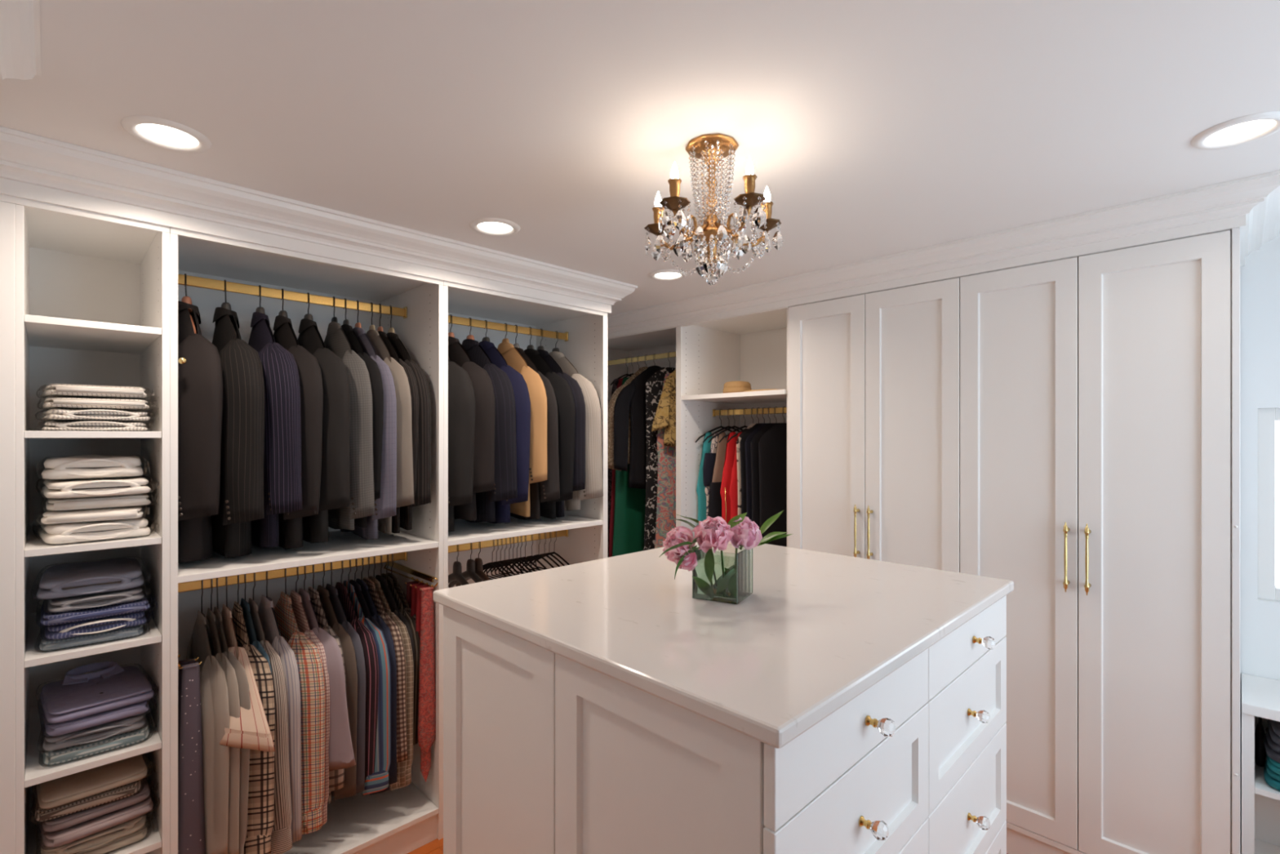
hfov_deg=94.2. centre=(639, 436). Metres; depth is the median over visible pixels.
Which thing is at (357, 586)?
shirt
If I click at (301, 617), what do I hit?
shirt
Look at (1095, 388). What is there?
tall cabinet
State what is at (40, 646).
shirt
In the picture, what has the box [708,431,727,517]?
dress
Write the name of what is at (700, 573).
water
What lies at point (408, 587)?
necktie
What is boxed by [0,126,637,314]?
trim
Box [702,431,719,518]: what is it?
dress
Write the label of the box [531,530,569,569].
hanger
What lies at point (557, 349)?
hanger
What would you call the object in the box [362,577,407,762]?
shirt
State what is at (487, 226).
recessed light
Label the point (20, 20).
trim
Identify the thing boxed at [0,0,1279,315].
ceiling
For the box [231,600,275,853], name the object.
shirt
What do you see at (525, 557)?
hanger
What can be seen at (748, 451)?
dress
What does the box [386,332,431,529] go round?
suit jacket
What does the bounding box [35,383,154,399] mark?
shirt
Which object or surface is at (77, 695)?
shirt
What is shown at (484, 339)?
hanger
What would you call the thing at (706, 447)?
dress
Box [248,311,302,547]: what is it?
suit jacket
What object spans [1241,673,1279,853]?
shelving unit
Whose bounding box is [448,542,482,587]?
hanger
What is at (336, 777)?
shirt
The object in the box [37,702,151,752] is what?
shirt
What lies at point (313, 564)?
hanger
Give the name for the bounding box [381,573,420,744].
shirt
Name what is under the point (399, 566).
rack
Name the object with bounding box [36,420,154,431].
shirt
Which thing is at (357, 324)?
hanger
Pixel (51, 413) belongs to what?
shirt
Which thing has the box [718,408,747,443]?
hanger
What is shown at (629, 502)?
dress
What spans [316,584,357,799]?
shirt
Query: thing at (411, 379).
suit jacket
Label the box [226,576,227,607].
hanger
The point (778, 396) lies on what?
shelf
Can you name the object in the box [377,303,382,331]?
hanger
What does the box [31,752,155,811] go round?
shirt
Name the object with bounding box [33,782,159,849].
shirt
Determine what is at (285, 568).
hanger
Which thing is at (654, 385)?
dress
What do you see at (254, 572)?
hanger
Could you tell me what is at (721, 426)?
hanger
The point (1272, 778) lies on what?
sweater
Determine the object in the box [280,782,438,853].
shelf
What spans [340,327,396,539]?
suit jacket
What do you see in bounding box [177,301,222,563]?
suit jacket
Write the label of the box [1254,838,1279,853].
cubby shelf
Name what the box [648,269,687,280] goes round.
recessed light
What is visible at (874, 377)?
tall cabinet
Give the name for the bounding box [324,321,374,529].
suit jacket
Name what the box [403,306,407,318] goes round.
socket
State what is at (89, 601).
shirt
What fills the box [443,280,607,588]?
wardrobe
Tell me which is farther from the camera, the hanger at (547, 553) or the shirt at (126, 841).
the hanger at (547, 553)
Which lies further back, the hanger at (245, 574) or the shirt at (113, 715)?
the hanger at (245, 574)
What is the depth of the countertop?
1.31 m
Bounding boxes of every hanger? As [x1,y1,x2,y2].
[181,273,196,333]
[200,579,209,645]
[210,578,212,611]
[216,577,223,639]
[221,280,237,338]
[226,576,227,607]
[237,574,239,604]
[244,573,246,600]
[253,572,255,600]
[255,284,265,320]
[266,570,267,598]
[278,288,288,323]
[284,568,286,594]
[295,566,298,591]
[303,292,313,320]
[303,565,306,590]
[312,564,314,589]
[322,563,324,586]
[330,561,332,585]
[331,296,337,322]
[342,297,349,324]
[354,300,361,328]
[354,558,357,581]
[360,557,363,580]
[368,302,375,329]
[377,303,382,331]
[387,305,394,333]
[448,314,454,337]
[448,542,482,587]
[448,544,468,585]
[455,541,489,586]
[466,317,474,339]
[481,320,489,342]
[482,537,515,579]
[482,538,511,576]
[482,539,506,581]
[483,537,519,578]
[487,537,524,577]
[492,537,528,577]
[495,536,532,576]
[499,535,536,575]
[502,323,509,342]
[504,534,541,574]
[510,533,546,573]
[513,324,519,347]
[517,533,554,572]
[522,532,559,571]
[526,326,533,349]
[527,531,564,569]
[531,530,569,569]
[537,328,544,350]
[551,330,559,351]
[610,357,631,385]
[615,356,634,384]
[694,408,736,442]
[702,408,739,442]
[708,408,742,443]
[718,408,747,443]
[726,407,753,443]
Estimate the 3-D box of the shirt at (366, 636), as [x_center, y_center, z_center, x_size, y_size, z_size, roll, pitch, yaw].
[-1.163,0.949,2.334,0.079,0.749,0.507,0,0,-45]
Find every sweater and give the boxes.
[1263,726,1279,762]
[1263,759,1279,790]
[1266,719,1279,745]
[1266,753,1279,774]
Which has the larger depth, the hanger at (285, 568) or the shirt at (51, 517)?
the hanger at (285, 568)
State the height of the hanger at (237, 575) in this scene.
0.222 m
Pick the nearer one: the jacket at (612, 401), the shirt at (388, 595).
the shirt at (388, 595)
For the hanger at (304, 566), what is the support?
hanging from the wardrobe at (403, 820)
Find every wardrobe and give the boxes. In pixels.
[169,227,443,853]
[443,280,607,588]
[607,326,678,526]
[678,306,788,546]
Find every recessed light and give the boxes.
[120,115,212,153]
[469,217,519,235]
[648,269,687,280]
[1191,111,1279,150]
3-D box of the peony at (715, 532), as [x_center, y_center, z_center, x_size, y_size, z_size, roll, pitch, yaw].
[0.209,0.296,1.502,0.182,0.206,0.104,0,0,-45]
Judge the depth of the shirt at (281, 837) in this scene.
1.96 m
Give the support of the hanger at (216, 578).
hanging from the wardrobe at (403, 820)
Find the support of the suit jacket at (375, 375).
hanging from the hanger at (346, 321)
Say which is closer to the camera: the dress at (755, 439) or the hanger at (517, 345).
the hanger at (517, 345)
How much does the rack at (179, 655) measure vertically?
0.048 m
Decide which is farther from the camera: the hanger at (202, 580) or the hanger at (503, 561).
the hanger at (503, 561)
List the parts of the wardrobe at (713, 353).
panel, rail, panel, hanging rod, panel, panel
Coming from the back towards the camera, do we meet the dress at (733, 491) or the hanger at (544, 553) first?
the dress at (733, 491)
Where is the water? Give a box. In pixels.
[695,557,736,598]
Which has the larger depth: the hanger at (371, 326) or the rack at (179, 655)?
the hanger at (371, 326)
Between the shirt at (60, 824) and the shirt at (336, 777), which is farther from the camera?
the shirt at (336, 777)
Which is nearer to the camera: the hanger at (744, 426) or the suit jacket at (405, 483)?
the suit jacket at (405, 483)
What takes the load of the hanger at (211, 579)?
hanging from the wardrobe at (403, 820)
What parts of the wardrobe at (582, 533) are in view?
panel, hanging rod, hanging rod, panel, rail, panel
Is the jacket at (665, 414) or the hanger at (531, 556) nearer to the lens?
the hanger at (531, 556)
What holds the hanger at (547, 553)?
hanging from the wardrobe at (582, 533)
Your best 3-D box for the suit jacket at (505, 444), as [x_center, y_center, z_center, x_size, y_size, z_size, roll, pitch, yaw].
[-0.759,-0.031,2.724,0.108,0.832,0.574,0,0,-45]
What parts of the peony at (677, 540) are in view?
stem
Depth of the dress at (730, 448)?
3.35 m
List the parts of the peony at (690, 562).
stem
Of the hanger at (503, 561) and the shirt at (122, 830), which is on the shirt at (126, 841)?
the shirt at (122, 830)
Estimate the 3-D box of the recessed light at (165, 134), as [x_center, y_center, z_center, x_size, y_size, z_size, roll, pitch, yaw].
[-1.166,-0.742,1.470,0.176,0.008,0.176,0,0,-45]
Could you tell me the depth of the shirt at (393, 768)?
2.24 m
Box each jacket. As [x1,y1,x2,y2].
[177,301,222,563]
[211,306,264,557]
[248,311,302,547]
[273,315,323,549]
[297,318,350,542]
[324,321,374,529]
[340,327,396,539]
[341,324,383,528]
[365,329,413,533]
[377,330,418,533]
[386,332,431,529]
[448,336,495,519]
[448,353,475,532]
[462,338,517,522]
[479,341,530,523]
[497,342,547,516]
[510,346,559,519]
[524,348,574,519]
[537,349,585,517]
[549,351,603,511]
[607,366,648,471]
[613,365,661,488]
[651,369,675,446]
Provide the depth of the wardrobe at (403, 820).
2.28 m
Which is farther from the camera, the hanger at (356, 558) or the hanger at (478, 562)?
the hanger at (478, 562)
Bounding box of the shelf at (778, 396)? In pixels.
[681,389,786,404]
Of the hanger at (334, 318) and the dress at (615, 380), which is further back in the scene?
the dress at (615, 380)
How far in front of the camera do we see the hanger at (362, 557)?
2.40 m
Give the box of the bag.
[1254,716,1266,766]
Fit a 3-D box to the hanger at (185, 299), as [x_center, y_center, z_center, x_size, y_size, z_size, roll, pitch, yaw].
[-1.528,-0.427,2.006,0.030,0.244,0.307,0,0,-45]
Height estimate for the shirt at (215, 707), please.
0.769 m
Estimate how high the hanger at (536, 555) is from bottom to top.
0.220 m
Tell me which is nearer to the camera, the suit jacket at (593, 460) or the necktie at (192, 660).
the necktie at (192, 660)
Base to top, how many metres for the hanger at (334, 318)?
0.248 m
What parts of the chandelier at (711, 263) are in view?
drip dish, bulb, drip dish, bulb, arm, arm, stem, arm, arm, drip dish, bulb, bulb, drip dish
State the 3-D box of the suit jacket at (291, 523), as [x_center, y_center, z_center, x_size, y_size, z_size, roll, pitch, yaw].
[-1.308,-0.024,2.189,0.107,0.842,0.559,0,0,-45]
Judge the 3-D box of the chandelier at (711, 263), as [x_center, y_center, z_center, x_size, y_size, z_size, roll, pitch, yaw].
[0.189,-0.568,1.546,0.363,0.358,0.366,0,0,6]
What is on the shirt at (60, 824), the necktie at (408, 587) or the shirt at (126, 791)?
the shirt at (126, 791)
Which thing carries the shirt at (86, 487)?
on the shirt at (141, 500)
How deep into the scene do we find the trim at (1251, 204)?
2.17 m
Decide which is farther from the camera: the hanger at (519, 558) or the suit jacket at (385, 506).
the hanger at (519, 558)
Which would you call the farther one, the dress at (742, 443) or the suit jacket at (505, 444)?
the dress at (742, 443)
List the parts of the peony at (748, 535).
stem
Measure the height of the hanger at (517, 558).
0.220 m
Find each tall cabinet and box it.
[788,276,960,572]
[960,227,1239,853]
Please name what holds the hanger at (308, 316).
hanging from the wardrobe at (403, 820)
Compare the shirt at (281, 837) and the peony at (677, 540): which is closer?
the peony at (677, 540)
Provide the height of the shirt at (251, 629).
0.749 m
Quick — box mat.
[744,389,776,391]
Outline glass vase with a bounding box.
[692,543,752,604]
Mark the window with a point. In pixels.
(1267, 588)
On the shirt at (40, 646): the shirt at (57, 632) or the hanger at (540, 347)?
the shirt at (57, 632)
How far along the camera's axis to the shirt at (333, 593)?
2.15 m
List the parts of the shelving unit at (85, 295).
filler panel, rail, panel, panel, shelf, shelf, shelf, shelf, shelf, shelf, panel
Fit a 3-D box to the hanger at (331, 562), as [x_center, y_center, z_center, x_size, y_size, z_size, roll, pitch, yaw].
[-1.206,0.587,2.326,0.009,0.212,0.286,0,0,-45]
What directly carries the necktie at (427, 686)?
hanging from the rack at (399, 566)
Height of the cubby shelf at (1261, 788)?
0.020 m
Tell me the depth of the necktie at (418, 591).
2.33 m
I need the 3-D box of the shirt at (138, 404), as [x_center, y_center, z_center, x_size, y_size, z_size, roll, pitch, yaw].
[-1.613,-0.100,1.766,0.320,0.041,0.243,0,0,43]
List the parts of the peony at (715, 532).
stem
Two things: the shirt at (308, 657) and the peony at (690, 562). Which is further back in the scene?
the shirt at (308, 657)
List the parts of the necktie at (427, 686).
tail blade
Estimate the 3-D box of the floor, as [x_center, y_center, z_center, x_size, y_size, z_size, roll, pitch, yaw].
[-0.044,1.593,1.365,4.660,0.040,4.840,0,0,-45]
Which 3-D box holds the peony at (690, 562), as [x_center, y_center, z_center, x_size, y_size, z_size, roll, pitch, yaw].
[0.183,0.300,1.493,0.201,0.205,0.125,0,0,-25]
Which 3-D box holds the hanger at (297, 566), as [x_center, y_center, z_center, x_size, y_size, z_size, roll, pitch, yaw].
[-1.293,0.588,2.240,0.008,0.215,0.286,0,0,-45]
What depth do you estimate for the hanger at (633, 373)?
4.09 m
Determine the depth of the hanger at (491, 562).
2.82 m
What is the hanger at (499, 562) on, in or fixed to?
hanging from the wardrobe at (582, 533)
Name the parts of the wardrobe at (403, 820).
valet rod knob, panel, hanging rod, hanging rod, panel, rail, panel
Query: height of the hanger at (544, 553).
0.220 m
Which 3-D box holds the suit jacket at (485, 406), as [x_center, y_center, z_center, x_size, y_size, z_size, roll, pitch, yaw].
[-0.834,-0.042,2.657,0.107,0.813,0.565,0,0,-45]
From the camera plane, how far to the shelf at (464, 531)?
2.72 m
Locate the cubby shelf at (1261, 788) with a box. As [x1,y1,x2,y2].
[1254,758,1279,800]
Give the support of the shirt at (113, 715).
on the shirt at (126, 725)
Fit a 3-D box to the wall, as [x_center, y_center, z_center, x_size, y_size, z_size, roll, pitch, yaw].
[1.567,0.423,2.964,0.120,2.339,4.600,0,0,-45]
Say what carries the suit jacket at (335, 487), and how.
hanging from the hanger at (308, 316)
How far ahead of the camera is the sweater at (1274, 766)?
1.94 m
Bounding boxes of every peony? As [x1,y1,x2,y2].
[658,519,717,598]
[674,514,737,594]
[691,512,746,591]
[715,510,791,593]
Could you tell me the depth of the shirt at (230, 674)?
1.88 m
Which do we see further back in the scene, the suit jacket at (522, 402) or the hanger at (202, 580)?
the suit jacket at (522, 402)
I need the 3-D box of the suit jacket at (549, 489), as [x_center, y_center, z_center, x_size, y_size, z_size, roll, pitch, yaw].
[-0.586,-0.020,2.899,0.084,0.833,0.551,0,0,-45]
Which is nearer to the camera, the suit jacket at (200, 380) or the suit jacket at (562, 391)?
the suit jacket at (200, 380)
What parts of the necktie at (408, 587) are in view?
blade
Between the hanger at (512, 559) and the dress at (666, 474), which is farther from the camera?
the dress at (666, 474)
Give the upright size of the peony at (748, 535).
0.204 m
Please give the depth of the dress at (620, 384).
4.00 m
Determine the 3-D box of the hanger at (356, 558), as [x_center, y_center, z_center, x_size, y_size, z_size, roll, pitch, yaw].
[-1.143,0.586,2.389,0.008,0.211,0.286,0,0,-45]
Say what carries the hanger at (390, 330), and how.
hanging from the wardrobe at (403, 820)
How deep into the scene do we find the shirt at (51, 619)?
1.65 m
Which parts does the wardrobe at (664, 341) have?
panel, panel, hanging rod, rail, panel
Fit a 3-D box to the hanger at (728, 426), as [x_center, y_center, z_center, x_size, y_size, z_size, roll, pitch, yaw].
[0.526,-0.065,3.520,0.397,0.202,0.009,0,0,-33]
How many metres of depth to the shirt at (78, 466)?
1.67 m
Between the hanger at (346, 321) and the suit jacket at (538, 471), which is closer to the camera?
the hanger at (346, 321)
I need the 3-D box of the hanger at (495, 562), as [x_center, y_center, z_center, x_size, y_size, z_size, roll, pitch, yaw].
[-0.685,0.591,2.843,0.008,0.220,0.405,0,0,-45]
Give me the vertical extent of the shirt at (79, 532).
0.057 m
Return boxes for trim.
[0,0,40,79]
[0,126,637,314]
[607,169,1279,338]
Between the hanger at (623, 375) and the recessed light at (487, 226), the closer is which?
the recessed light at (487, 226)
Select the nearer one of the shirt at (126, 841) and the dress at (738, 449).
the shirt at (126, 841)
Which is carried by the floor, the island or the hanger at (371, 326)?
the island
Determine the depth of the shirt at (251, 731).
1.89 m
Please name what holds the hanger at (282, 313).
hanging from the wardrobe at (403, 820)
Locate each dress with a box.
[607,378,618,557]
[608,377,623,557]
[612,377,645,556]
[643,367,675,550]
[654,373,675,548]
[696,431,737,524]
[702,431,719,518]
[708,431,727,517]
[720,431,736,523]
[728,431,742,519]
[736,423,755,515]
[739,422,762,516]
[745,422,768,520]
[750,422,775,526]
[758,422,786,546]
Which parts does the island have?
recessed panel, door, recessed panel, door, drawer, drawer, recessed panel, knob, knob, knob, knob, drawer, drawer, drawer, recessed panel, recessed panel, drawer, knob, knob, knob, knob, knob, knob, drawer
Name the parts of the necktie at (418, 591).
blade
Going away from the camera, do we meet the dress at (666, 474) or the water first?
the water
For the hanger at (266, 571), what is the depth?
2.17 m
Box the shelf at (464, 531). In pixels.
[448,514,602,546]
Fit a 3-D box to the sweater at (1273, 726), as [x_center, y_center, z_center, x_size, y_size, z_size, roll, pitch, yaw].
[2.202,0.978,1.934,0.220,0.050,0.240,0,0,43]
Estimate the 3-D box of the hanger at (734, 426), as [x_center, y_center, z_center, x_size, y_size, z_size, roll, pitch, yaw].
[0.555,-0.065,3.492,0.397,0.202,0.009,0,0,-33]
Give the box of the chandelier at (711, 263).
[644,133,783,285]
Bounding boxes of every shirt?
[30,753,146,823]
[31,555,150,599]
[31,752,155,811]
[32,515,159,545]
[33,773,157,834]
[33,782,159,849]
[34,614,150,652]
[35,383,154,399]
[35,407,158,421]
[35,475,159,498]
[35,505,149,524]
[35,587,157,626]
[35,661,159,724]
[35,811,153,853]
[36,396,156,410]
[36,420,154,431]
[36,454,150,479]
[36,815,154,853]
[37,694,156,737]
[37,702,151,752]
[38,711,156,767]
[40,608,154,640]
[41,493,157,511]
[43,583,151,613]
[186,609,229,853]
[205,608,239,853]
[213,606,250,853]
[219,604,275,751]
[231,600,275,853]
[240,598,271,671]
[248,598,292,853]
[257,595,302,842]
[274,591,325,835]
[289,590,329,825]
[298,587,355,770]
[307,586,346,803]
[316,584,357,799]
[325,583,365,793]
[335,582,378,780]
[342,580,391,794]
[349,579,390,794]
[355,577,397,784]
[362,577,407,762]
[368,576,413,790]
[375,574,414,693]
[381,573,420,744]
[386,572,420,742]
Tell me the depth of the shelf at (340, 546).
2.10 m
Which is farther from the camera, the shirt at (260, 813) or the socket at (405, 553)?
the socket at (405, 553)
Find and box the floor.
[406,837,1007,853]
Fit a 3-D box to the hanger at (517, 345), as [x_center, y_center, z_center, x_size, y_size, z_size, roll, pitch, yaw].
[-0.609,-0.419,2.919,0.019,0.260,0.307,0,0,-45]
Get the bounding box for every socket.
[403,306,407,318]
[403,551,407,560]
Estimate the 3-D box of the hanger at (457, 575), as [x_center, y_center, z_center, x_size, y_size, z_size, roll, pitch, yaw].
[-0.829,0.610,2.700,0.031,0.259,0.420,0,0,-45]
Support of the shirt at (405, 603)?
hanging from the hanger
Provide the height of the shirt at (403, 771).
0.775 m
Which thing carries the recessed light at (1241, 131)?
in the ceiling
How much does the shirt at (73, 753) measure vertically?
0.042 m
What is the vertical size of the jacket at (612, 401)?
0.693 m
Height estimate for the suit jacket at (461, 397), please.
0.842 m
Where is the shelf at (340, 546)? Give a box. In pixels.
[177,529,438,582]
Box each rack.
[177,653,201,668]
[383,561,437,590]
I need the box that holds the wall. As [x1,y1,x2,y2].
[631,232,1279,853]
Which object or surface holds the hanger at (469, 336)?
hanging from the wardrobe at (582, 533)
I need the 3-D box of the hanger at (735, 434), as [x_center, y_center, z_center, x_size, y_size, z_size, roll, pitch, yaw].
[0.646,-0.065,3.400,0.397,0.202,0.006,0,0,-33]
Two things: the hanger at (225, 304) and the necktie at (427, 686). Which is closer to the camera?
the hanger at (225, 304)
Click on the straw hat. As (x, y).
(731, 386)
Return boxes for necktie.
[177,657,195,784]
[177,662,205,853]
[404,580,418,608]
[409,582,423,617]
[414,584,428,637]
[417,586,435,781]
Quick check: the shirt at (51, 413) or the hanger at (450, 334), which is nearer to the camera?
the shirt at (51, 413)
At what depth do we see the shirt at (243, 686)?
1.89 m
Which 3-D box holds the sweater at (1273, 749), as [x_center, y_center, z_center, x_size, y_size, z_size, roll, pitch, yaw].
[2.202,1.030,1.934,0.240,0.052,0.240,0,0,44]
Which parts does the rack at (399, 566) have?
slide rail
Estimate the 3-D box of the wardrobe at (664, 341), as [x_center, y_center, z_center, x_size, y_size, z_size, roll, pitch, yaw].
[0.062,0.448,3.974,0.580,2.250,1.030,0,0,-45]
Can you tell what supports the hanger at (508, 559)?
hanging from the wardrobe at (582, 533)
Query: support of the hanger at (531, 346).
hanging from the wardrobe at (582, 533)
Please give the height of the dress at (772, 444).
1.046 m
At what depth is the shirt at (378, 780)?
2.18 m
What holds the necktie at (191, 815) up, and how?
hanging from the rack at (179, 655)
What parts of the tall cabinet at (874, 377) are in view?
recessed panel, door, bar handle, bar handle, rail, recessed panel, door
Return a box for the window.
[1257,408,1279,600]
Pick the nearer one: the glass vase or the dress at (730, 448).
the glass vase
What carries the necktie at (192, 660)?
hanging from the rack at (179, 655)
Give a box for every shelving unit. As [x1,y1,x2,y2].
[0,194,169,853]
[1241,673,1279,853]
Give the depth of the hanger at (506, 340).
2.87 m
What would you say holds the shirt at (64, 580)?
on the shirt at (89, 601)
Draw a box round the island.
[443,595,1006,853]
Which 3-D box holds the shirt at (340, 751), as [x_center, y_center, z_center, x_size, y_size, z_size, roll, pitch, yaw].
[-1.236,0.950,2.218,0.569,0.748,0.103,0,0,41]
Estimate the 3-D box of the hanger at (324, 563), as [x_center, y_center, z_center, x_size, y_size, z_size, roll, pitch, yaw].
[-1.227,0.587,2.305,0.006,0.212,0.286,0,0,-45]
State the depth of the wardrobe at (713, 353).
3.53 m
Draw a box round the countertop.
[433,541,1013,748]
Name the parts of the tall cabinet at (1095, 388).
recessed panel, door, bar handle, bar handle, rail, recessed panel, door, panel, end panel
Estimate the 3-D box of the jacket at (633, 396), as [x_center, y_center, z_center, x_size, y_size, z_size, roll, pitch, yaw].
[0.077,-0.066,3.935,0.557,0.809,0.071,0,0,-33]
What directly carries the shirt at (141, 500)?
on the shirt at (51, 517)
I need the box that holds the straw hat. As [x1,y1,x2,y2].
[722,381,751,393]
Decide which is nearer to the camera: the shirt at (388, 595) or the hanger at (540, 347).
the shirt at (388, 595)
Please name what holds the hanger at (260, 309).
hanging from the wardrobe at (403, 820)
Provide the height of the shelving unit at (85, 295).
2.240 m
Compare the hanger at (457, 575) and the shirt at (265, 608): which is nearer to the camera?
the shirt at (265, 608)
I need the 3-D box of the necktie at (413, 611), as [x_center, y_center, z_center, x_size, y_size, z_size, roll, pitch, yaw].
[-0.893,0.891,2.382,0.070,0.604,0.025,0,0,-45]
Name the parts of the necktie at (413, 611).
blade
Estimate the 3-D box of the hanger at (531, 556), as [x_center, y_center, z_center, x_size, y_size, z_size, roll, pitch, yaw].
[-0.543,0.591,2.984,0.009,0.220,0.405,0,0,-45]

